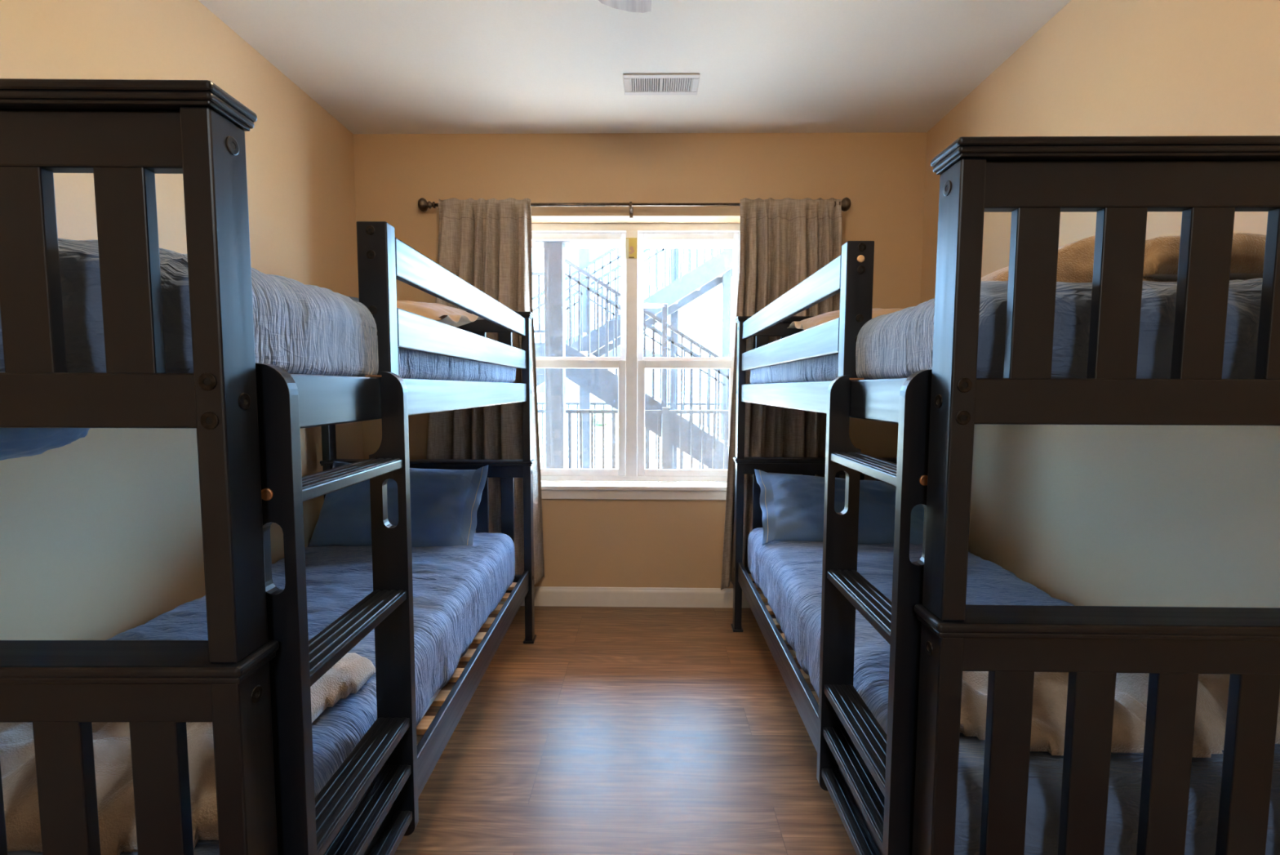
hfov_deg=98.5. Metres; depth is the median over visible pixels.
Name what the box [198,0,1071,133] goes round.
ceiling
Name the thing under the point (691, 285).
staircase
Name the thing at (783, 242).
curtain
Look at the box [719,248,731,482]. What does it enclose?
steel column
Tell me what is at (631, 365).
window
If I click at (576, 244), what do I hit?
deck
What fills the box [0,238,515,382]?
bedspread
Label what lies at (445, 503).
pillow
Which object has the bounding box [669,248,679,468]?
steel column
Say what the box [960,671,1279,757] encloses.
pillow
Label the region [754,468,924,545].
pillow
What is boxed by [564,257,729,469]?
staircase
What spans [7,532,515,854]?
bedspread
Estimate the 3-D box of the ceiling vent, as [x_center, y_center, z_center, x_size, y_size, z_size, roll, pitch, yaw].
[0.100,-1.621,2.610,0.352,0.008,0.176,0,4,1]
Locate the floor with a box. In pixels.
[393,605,857,854]
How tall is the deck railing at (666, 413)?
1.230 m
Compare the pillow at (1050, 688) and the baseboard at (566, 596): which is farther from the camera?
the baseboard at (566, 596)
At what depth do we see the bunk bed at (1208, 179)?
0.88 m
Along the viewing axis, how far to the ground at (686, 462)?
10.33 m
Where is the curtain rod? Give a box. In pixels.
[417,197,851,217]
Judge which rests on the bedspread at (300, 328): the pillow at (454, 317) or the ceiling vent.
the pillow at (454, 317)
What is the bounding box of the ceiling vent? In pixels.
[622,73,700,95]
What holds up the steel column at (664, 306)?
on the ground at (686, 462)
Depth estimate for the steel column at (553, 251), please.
4.65 m
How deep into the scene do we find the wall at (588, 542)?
3.14 m
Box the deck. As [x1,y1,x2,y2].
[532,240,733,248]
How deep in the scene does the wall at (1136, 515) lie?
1.78 m
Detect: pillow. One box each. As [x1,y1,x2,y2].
[0,652,375,854]
[307,461,488,546]
[396,300,484,327]
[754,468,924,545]
[786,307,903,330]
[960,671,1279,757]
[981,232,1266,282]
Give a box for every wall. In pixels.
[0,0,363,639]
[353,132,926,587]
[920,0,1279,607]
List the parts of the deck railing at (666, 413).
rail, post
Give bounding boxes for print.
[628,246,634,253]
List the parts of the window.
sash, sash, sash, sash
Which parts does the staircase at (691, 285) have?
handrail, rail, handrail, rail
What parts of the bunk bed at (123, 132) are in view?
cross rail, cross rail, cross rail, post, post, post, post, guard post, rail, rail, guard rail, guard rail, cross rail, cross rail, cross rail, post, post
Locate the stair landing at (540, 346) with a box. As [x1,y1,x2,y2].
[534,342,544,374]
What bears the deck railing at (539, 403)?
on the ground at (686, 462)
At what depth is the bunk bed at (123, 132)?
0.73 m
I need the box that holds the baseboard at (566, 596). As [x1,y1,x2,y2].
[497,586,768,608]
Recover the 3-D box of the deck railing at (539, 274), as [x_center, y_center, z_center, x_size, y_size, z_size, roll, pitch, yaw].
[-1.898,-1.230,5.554,2.100,0.700,0.060,0,4,1]
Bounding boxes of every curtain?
[426,197,544,584]
[720,197,845,590]
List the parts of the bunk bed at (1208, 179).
post, post, cross rail, cross rail, guard rail, guard rail, cross rail, rail, rail, guard post, post, post, cross rail, cross rail, cross rail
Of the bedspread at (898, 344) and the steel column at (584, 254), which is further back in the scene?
the steel column at (584, 254)
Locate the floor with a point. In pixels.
(618, 730)
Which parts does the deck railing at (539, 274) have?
rail, rail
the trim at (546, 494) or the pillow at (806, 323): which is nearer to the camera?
the pillow at (806, 323)
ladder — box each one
[255,363,418,854]
[816,368,932,854]
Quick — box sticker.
[626,237,636,258]
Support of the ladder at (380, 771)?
attached to the bunk bed at (123, 132)
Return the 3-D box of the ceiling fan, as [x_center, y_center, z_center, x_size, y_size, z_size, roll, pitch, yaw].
[-0.034,-1.319,1.058,1.318,0.390,1.268,0,4,1]
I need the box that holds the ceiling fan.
[598,0,651,13]
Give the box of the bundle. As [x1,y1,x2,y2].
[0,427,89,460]
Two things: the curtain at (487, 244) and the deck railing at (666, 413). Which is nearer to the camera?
the curtain at (487, 244)
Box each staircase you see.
[532,248,733,386]
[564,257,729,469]
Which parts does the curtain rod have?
rod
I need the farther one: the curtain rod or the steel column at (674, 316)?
the steel column at (674, 316)
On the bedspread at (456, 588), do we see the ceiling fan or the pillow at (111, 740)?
the pillow at (111, 740)
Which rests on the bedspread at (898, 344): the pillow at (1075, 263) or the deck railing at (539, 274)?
the pillow at (1075, 263)
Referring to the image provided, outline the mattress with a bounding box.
[416,624,482,726]
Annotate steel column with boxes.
[534,240,573,481]
[578,248,591,481]
[661,303,667,468]
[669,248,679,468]
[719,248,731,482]
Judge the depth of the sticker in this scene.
3.28 m
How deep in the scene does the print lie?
3.28 m
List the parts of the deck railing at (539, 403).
rail, post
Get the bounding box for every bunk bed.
[0,78,536,854]
[730,135,1279,854]
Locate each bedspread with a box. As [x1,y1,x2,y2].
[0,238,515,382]
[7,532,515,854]
[747,527,1279,854]
[750,277,1262,383]
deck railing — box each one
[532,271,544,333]
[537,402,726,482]
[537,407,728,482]
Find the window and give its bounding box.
[531,223,740,481]
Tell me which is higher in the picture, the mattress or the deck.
the deck
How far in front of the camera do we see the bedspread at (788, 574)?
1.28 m
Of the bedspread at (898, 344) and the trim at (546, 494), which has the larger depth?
the trim at (546, 494)
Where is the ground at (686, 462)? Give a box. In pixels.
[540,396,719,482]
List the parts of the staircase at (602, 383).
handrail, rail, rail, handrail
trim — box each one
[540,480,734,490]
[541,489,726,499]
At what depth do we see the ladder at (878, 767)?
1.14 m
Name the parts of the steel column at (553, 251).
cap plate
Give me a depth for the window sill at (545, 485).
3.24 m
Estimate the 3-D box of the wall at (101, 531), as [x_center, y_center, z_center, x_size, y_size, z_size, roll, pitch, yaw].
[-1.780,-0.088,0.232,0.200,2.740,6.425,0,4,1]

